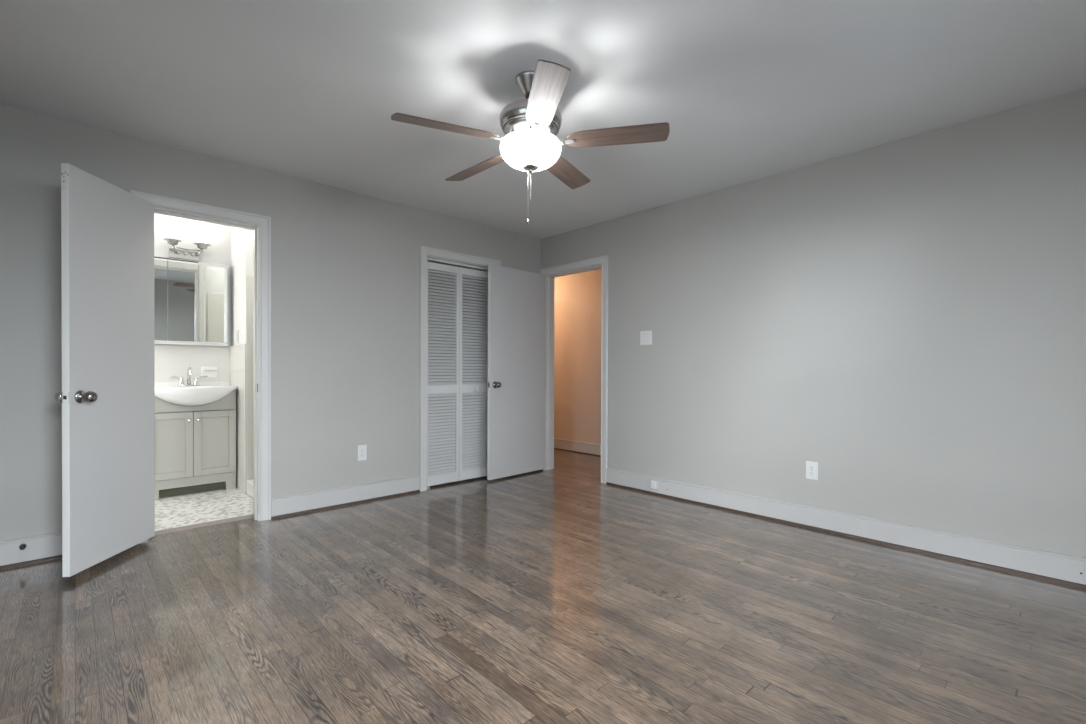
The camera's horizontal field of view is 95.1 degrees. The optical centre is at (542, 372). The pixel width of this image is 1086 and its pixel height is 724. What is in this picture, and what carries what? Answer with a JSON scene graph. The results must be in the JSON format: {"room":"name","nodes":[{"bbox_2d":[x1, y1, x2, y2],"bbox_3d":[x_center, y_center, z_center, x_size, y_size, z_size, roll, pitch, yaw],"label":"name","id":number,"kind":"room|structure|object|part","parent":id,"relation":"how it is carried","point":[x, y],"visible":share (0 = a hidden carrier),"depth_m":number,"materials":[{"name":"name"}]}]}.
{"room":"empty bedroom","nodes":[
{"label":"empty bedroom","id":0,"kind":"room"},
{"bbox_2d":[154,213,230,346],"bbox_3d":[-3.269,-0.203,4.159,3.050,2.440,0.100,0,1,-43],"label":"wall","id":1,"kind":"structure","parent":0,"point":[219,252],"depth_m":4.35,"materials":[{"name":"white paint"}]},
{"bbox_2d":[163,226,210,260],"bbox_3d":[-3.017,-1.088,4.217,0.330,0.231,0.146,0,1,-43],"label":"vanity light","id":2,"kind":"object","parent":1,"relation":"attached to","point":[172,233],"visible":1,"depth_m":4.23,"materials":[{"name":"silver metal"}]},
{"bbox_3d":[-3.084,-1.157,4.138,0.123,0.093,0.123,0,1,-43],"label":"lamp shade","id":3,"kind":"part","parent":2,"relation":"part of","materials":[{"name":"white glass"}]},
{"bbox_3d":[-3.031,-1.043,4.232,0.218,0.069,0.081,0,1,-43],"label":"arm","id":4,"kind":"part","parent":2,"relation":"part of","materials":[{"name":"silver metal"}]},
{"bbox_3d":[-2.934,-1.157,4.279,0.123,0.093,0.123,0,1,-43],"label":"lamp shade","id":5,"kind":"part","parent":2,"relation":"part of","materials":[{"name":"white glass"}]},
{"bbox_2d":[154,256,227,345],"bbox_3d":[-3.043,-0.595,4.204,0.638,0.712,0.138,0,1,-43],"label":"medicine cabinet","id":6,"kind":"object","parent":1,"relation":"attached to","point":[191,297],"visible":0.77,"depth_m":4.18,"materials":[{"name":"white paint"}]},
{"bbox_3d":[-3.161,-0.594,4.015,0.200,0.675,0.020,0,1,-43],"label":"mirror door","id":7,"kind":"part","parent":6,"relation":"part of","materials":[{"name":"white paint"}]},
{"bbox_2d":[154,260,166,340],"bbox_3d":[-3.155,-0.591,4.009,0.198,0.651,0.010,0,1,-43],"label":"mirror","id":8,"kind":"object","parent":6,"relation":"attached to","point":[160,266],"depth_m":4.05,"materials":[{"name":"clear glass"}]},
{"bbox_3d":[-3.087,-0.941,4.085,0.413,0.005,0.016,0,1,-43],"label":"rail","id":9,"kind":"part","parent":6,"relation":"part of","materials":[{"name":"paint"}]},
{"bbox_3d":[-3.011,-0.595,4.157,0.206,0.675,0.020,0,1,-43],"label":"mirror door","id":10,"kind":"part","parent":6,"relation":"part of","materials":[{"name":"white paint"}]},
{"bbox_2d":[168,261,197,341],"bbox_3d":[-3.006,-0.591,4.150,0.204,0.651,0.010,0,1,-43],"label":"mirror","id":11,"kind":"object","parent":6,"relation":"attached to","point":[182,275],"depth_m":4.15,"materials":[{"name":"clear glass"}]},
{"bbox_3d":[-2.859,-0.595,4.300,0.206,0.675,0.020,0,1,-43],"label":"mirror door","id":12,"kind":"part","parent":6,"relation":"part of","materials":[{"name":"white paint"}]},
{"bbox_2d":[199,265,226,342],"bbox_3d":[-2.853,-0.592,4.294,0.204,0.651,0.010,0,1,-43],"label":"mirror","id":13,"kind":"object","parent":6,"relation":"attached to","point":[212,278],"depth_m":4.29,"materials":[{"name":"clear glass"}]},
{"bbox_2d":[231,227,252,493],"bbox_3d":[-2.308,-0.203,4.619,0.920,2.440,0.550,0,1,-43],"label":"wall","id":14,"kind":"structure","parent":0,"point":[241,239],"depth_m":4.24,"materials":[{"name":"white paint"}]},
{"bbox_2d":[236,330,238,343],"bbox_3d":[-2.641,-0.312,4.296,0.008,0.120,0.074,0,1,-43],"label":"wall outlet","id":15,"kind":"object","parent":14,"relation":"attached to","point":[237,331],"visible":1,"depth_m":4.29,"materials":[{"name":"white plastic"}]},
{"bbox_2d":[0,104,540,540],"bbox_3d":[-1.549,-0.195,3.916,4.320,2.440,0.123,0,1,-43],"label":"wall","id":16,"kind":"structure","parent":0,"point":[345,265],"depth_m":3.56,"materials":[{"name":"grey paint"}]},
{"bbox_2d":[19,544,26,549],"bbox_3d":[-2.773,0.927,2.647,0.028,0.028,0.033,0,1,-43],"label":"door stop","id":17,"kind":"object","parent":16,"relation":"attached to","point":[22,546],"visible":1,"depth_m":2.64,"materials":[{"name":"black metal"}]},
{"bbox_2d":[0,532,61,565],"bbox_3d":[-2.715,0.948,2.731,0.692,0.126,0.020,0,1,-43],"label":"baseboard","id":18,"kind":"structure","parent":16,"relation":"attached to","point":[46,545],"depth_m":2.68,"materials":[{"name":"white paint"}]},
{"bbox_2d":[0,555,61,569],"bbox_3d":[-2.716,1.020,2.732,0.692,0.018,0.017,0,1,-43],"label":"trim","id":19,"kind":"structure","parent":16,"relation":"attached to","point":[58,556],"depth_m":2.68,"materials":[{"name":"brown wood"}]},
{"bbox_2d":[54,163,154,576],"bbox_3d":[-2.327,-0.013,2.721,0.173,2.017,0.613,0,0,1],"label":"door","id":20,"kind":"structure","parent":16,"relation":"in","point":[107,395],"depth_m":2.65,"materials":[{"name":"white paint"}]},
{"bbox_3d":[-2.384,0.119,2.479,0.068,0.066,0.066,0,0,-5],"label":"knob","id":21,"kind":"part","parent":20,"relation":"part of","materials":[{"name":"silver metal"}]},
{"bbox_3d":[-2.327,0.119,2.422,0.025,0.056,0.002,0,0,-5],"label":"latch plate","id":22,"kind":"part","parent":20,"relation":"part of","materials":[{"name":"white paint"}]},
{"bbox_3d":[-2.281,0.119,2.489,0.068,0.066,0.066,0,0,-5],"label":"knob","id":23,"kind":"part","parent":20,"relation":"part of","materials":[{"name":"silver metal"}]},
{"bbox_2d":[130,190,270,543],"bbox_3d":[-2.234,-0.031,3.276,0.757,2.116,0.169,0,1,-43],"label":"door frame","id":24,"kind":"structure","parent":16,"relation":"attached to","point":[260,225],"depth_m":3.45,"materials":[{"name":"white paint"}]},
{"bbox_2d":[271,475,419,516],"bbox_3d":[-1.487,0.944,3.888,1.161,0.126,0.020,0,1,-43],"label":"baseboard","id":25,"kind":"structure","parent":16,"relation":"attached to","point":[341,495],"depth_m":3.82,"materials":[{"name":"white paint"}]},
{"bbox_2d":[271,490,419,518],"bbox_3d":[-1.488,1.016,3.890,1.161,0.018,0.017,0,1,-43],"label":"trim","id":26,"kind":"structure","parent":16,"relation":"attached to","point":[415,491],"depth_m":3.82,"materials":[{"name":"brown wood"}]},
{"bbox_2d":[357,445,366,460],"bbox_3d":[-1.435,0.633,3.942,0.074,0.120,0.008,0,1,-43],"label":"wall outlet","id":27,"kind":"object","parent":16,"relation":"attached to","point":[362,449],"visible":1,"depth_m":3.94,"materials":[{"name":"white plastic"}]},
{"bbox_2d":[427,262,487,488],"bbox_3d":[-0.772,0.020,4.616,0.729,2.005,0.058,0,1,-43],"label":"door","id":28,"kind":"structure","parent":16,"relation":"in","point":[456,456],"depth_m":4.60,"materials":[{"name":"paint"}]},
{"bbox_3d":[-0.916,0.011,4.501,0.356,1.985,0.027,0,1,-43],"label":"louver panel","id":29,"kind":"part","parent":28,"relation":"part of","materials":[{"name":"paint"}]},
{"bbox_3d":[-0.651,0.010,4.751,0.368,1.985,0.027,0,1,-43],"label":"louver panel","id":30,"kind":"part","parent":28,"relation":"part of","materials":[{"name":"paint"}]},
{"bbox_2d":[419,246,500,491],"bbox_3d":[-0.782,-0.037,4.628,0.880,2.120,0.143,0,1,-43],"label":"door frame","id":31,"kind":"structure","parent":16,"relation":"attached to","point":[426,253],"depth_m":4.31,"materials":[{"name":"white paint"}]},
{"bbox_2d":[427,261,485,435],"bbox_3d":[-1.046,-0.201,4.935,1.050,2.440,0.670,0,1,-43],"label":"louver","id":32,"kind":"structure","parent":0,"point":[427,261],"depth_m":5.29,"materials":[{"name":"grey paint"}]},
{"bbox_2d":[0,449,1085,723],"bbox_3d":[-0.729,1.080,3.517,5.760,0.142,7.100,0,1,-43],"label":"floor","id":33,"kind":"structure","parent":0,"point":[561,594],"depth_m":2.08,"materials":[{"name":"brown wood"}]},
{"bbox_2d":[155,389,235,499],"bbox_3d":[-2.950,0.566,4.158,0.610,0.860,0.334,0,1,-43],"label":"vanity cabinet","id":34,"kind":"object","parent":33,"relation":"on","point":[195,446],"visible":0.8,"depth_m":4.07,"materials":[{"name":"grey paint"}]},
{"bbox_3d":[-2.969,0.581,3.957,0.300,0.528,0.018,0,1,-43],"label":"door","id":35,"kind":"part","parent":34,"relation":"part of","materials":[{"name":"grey paint"}]},
{"bbox_2d":[155,367,237,405],"bbox_3d":[-2.917,0.108,4.122,0.626,0.317,0.424,0,1,-43],"label":"sink","id":36,"kind":"object","parent":34,"relation":"in","point":[188,393],"visible":0.92,"depth_m":4.03,"materials":[{"name":"white ceramic"}]},
{"bbox_2d":[170,367,207,385],"bbox_3d":[-2.983,0.031,4.195,0.262,0.164,0.122,0,1,-43],"label":"faucet","id":37,"kind":"object","parent":36,"relation":"on","point":[181,383],"depth_m":4.21,"materials":[{"name":"silver metal"}]},
{"bbox_2d":[155,381,237,405],"bbox_3d":[-2.917,0.172,4.122,0.626,0.188,0.424,0,1,-43],"label":"basin","id":38,"kind":"object","parent":36,"relation":"in","point":[188,393],"depth_m":4.02,"materials":[{"name":"white ceramic"}]},
{"bbox_3d":[-2.748,0.581,4.165,0.300,0.528,0.018,0,1,-43],"label":"door","id":39,"kind":"part","parent":34,"relation":"part of","materials":[{"name":"grey paint"}]},
{"bbox_2d":[155,514,253,534],"bbox_3d":[-2.273,1.014,3.322,0.605,0.024,0.012,0,1,-43],"label":"threshold","id":40,"kind":"object","parent":33,"relation":"on","point":[187,527],"visible":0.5,"depth_m":3.32,"materials":[{"name":"white stone"}]},
{"bbox_2d":[247,479,252,497],"bbox_3d":[-1.909,0.942,4.155,0.860,0.116,0.673,0,1,-43],"label":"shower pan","id":41,"kind":"object","parent":33,"relation":"on","point":[249,482],"visible":0.12,"depth_m":4.03,"materials":[{"name":"white ceramic"}]},
{"bbox_2d":[0,0,1085,238],"bbox_3d":[-0.738,-1.469,3.482,5.810,0.120,7.100,0,1,-43],"label":"ceiling","id":42,"kind":"structure","parent":0,"point":[310,90],"depth_m":2.36,"materials":[{"name":"paint"}]},
{"bbox_2d":[391,59,669,223],"bbox_3d":[-0.094,-1.057,2.408,1.283,0.684,1.232,0,1,-43],"label":"ceiling fan","id":43,"kind":"object","parent":42,"relation":"hanging from","point":[531,122],"visible":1,"depth_m":2.29,"materials":[{"name":"brown wood"}]},
{"bbox_3d":[-0.419,-1.081,2.186,0.481,0.043,0.122,0,0,-26],"label":"blade","id":44,"kind":"part","parent":43,"relation":"part of","materials":[{"name":"brown wood"}]},
{"bbox_3d":[-0.349,-1.094,2.656,0.128,0.037,0.481,0,1,-43],"label":"blade","id":45,"kind":"part","parent":43,"relation":"part of","materials":[{"name":"brown wood"}]},
{"bbox_3d":[-0.191,-1.102,2.305,0.125,0.049,0.044,0,0,-27],"label":"blade arm","id":46,"kind":"part","parent":43,"relation":"part of","materials":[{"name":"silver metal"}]},
{"bbox_3d":[-0.163,-1.105,2.478,0.044,0.045,0.126,0,1,-43],"label":"blade arm","id":47,"kind":"part","parent":43,"relation":"part of","materials":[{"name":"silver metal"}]},
{"bbox_3d":[-0.116,-1.045,2.348,0.040,0.058,0.040,0,1,-43],"label":"bulb","id":48,"kind":"part","parent":43,"relation":"part of","materials":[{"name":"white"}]},
{"bbox_3d":[-0.052,-1.045,2.434,0.040,0.058,0.040,0,1,-43],"label":"bulb","id":49,"kind":"part","parent":43,"relation":"part of","materials":[{"name":"white glass"}]},
{"bbox_3d":[-0.036,-1.103,2.226,0.044,0.045,0.125,0,0,-9],"label":"blade arm","id":50,"kind":"part","parent":43,"relation":"part of","materials":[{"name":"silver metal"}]},
{"bbox_3d":[-0.010,-1.045,2.336,0.040,0.058,0.040,0,1,-43],"label":"bulb","id":51,"kind":"part","parent":43,"relation":"part of","materials":[{"name":"white glass"}]},
{"bbox_3d":[0.008,-1.106,2.505,0.044,0.043,0.125,0,0,27],"label":"blade arm","id":52,"kind":"part","parent":43,"relation":"part of","materials":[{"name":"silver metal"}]},
{"bbox_3d":[0.007,-1.085,1.973,0.123,0.034,0.481,0,0,-8],"label":"blade","id":53,"kind":"part","parent":43,"relation":"part of","materials":[{"name":"brown wood"}]},
{"bbox_3d":[0.088,-1.105,2.349,0.125,0.043,0.044,0,0,9],"label":"blade arm","id":54,"kind":"part","parent":43,"relation":"part of","materials":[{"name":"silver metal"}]},
{"bbox_3d":[0.126,-1.107,2.733,0.122,0.043,0.481,0,0,26],"label":"blade","id":55,"kind":"part","parent":43,"relation":"part of","materials":[{"name":"brown wood"}]},
{"bbox_3d":[0.341,-1.102,2.308,0.481,0.038,0.123,0,0,8],"label":"blade","id":56,"kind":"part","parent":43,"relation":"part of","materials":[{"name":"brown wood"}]},
{"bbox_2d":[554,269,601,444],"bbox_3d":[0.477,-0.205,6.359,0.100,2.440,4.600,0,1,-43],"label":"wall","id":57,"kind":"structure","parent":0,"point":[577,297],"depth_m":6.32,"materials":[{"name":"beige paint"}]},
{"bbox_2d":[554,438,600,454],"bbox_3d":[0.430,0.934,6.325,0.020,0.126,4.400,0,1,-43],"label":"baseboard","id":58,"kind":"structure","parent":57,"relation":"attached to","point":[590,448],"depth_m":6.30,"materials":[{"name":"white paint"}]},
{"bbox_2d":[554,448,600,456],"bbox_3d":[0.431,1.006,6.327,0.017,0.018,4.400,0,1,-43],"label":"trim","id":59,"kind":"structure","parent":57,"relation":"attached to","point":[554,448],"depth_m":6.29,"materials":[{"name":"brown wood"}]},
{"bbox_2d":[541,89,1085,557],"bbox_3d":[1.512,-0.183,3.728,0.123,2.440,4.352,0,1,-43],"label":"wall","id":60,"kind":"structure","parent":0,"point":[905,319],"depth_m":3.06,"materials":[{"name":"grey paint"}]},
{"bbox_2d":[486,264,544,479],"bbox_3d":[-0.236,-0.009,4.922,0.766,2.027,0.172,0,1,-43],"label":"door","id":61,"kind":"structure","parent":60,"relation":"in","point":[515,384],"depth_m":4.89,"materials":[{"name":"white paint"}]},
{"bbox_3d":[-0.430,0.112,4.670,0.066,0.066,0.070,0,1,-43],"label":"knob","id":62,"kind":"part","parent":61,"relation":"part of","materials":[{"name":"silver metal"}]},
{"bbox_2d":[540,255,607,483],"bbox_3d":[0.333,-0.034,4.979,0.163,2.116,0.913,0,1,-43],"label":"door frame","id":63,"kind":"structure","parent":60,"relation":"attached to","point":[550,273],"depth_m":5.04,"materials":[{"name":"white paint"}]},
{"bbox_2d":[640,331,651,344],"bbox_3d":[0.886,-0.304,4.289,0.020,0.120,0.120,0,1,-43],"label":"light switch","id":64,"kind":"object","parent":60,"relation":"attached to","point":[645,336],"visible":1,"depth_m":4.29,"materials":[{"name":"white plastic"}]},
{"bbox_2d":[651,481,657,488],"bbox_3d":[0.941,0.947,4.206,0.028,0.064,0.052,0,1,-43],"label":"phone jack","id":65,"kind":"object","parent":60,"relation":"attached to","point":[654,484],"visible":1,"depth_m":4.19,"materials":[{"name":"white plastic"}]},
{"bbox_2d":[806,461,817,479],"bbox_3d":[1.801,0.653,3.329,0.008,0.120,0.074,0,1,-43],"label":"wall outlet","id":66,"kind":"object","parent":60,"relation":"attached to","point":[811,467],"visible":1,"depth_m":3.33,"materials":[{"name":"white plastic"}]},
{"bbox_2d":[606,468,1085,584],"bbox_3d":[1.711,0.959,3.416,0.020,0.126,3.268,0,1,-43],"label":"baseboard","id":67,"kind":"structure","parent":60,"relation":"attached to","point":[1025,559],"depth_m":3.03,"materials":[{"name":"white paint"}]},
{"bbox_2d":[606,482,1085,588],"bbox_3d":[1.712,1.031,3.418,0.017,0.018,3.268,0,1,-43],"label":"trim","id":68,"kind":"structure","parent":60,"relation":"attached to","point":[608,483],"depth_m":3.03,"materials":[{"name":"brown wood"}]},
{"bbox_3d":[-2.826,-0.198,3.652,3.000,2.440,1.245,0,1,-43],"label":"wall","id":69,"kind":"structure","parent":0,"visible":0},
{"bbox_2d":[154,275,252,493],"bbox_3d":[-2.829,0.099,3.657,2.900,1.803,1.239,0,1,-43],"label":"tile","id":70,"kind":"structure","parent":69,"relation":"attached to","point":[234,363],"depth_m":4.20,"materials":[{"name":"white tile"}]},
{"bbox_2d":[201,366,216,377],"bbox_3d":[-2.932,-0.010,4.372,0.119,0.103,0.040,0,1,-43],"label":"soap dish","id":71,"kind":"object","parent":70,"relation":"attached to","point":[210,371],"visible":1,"depth_m":4.38,"materials":[{"name":"white ceramic"}]}
]}

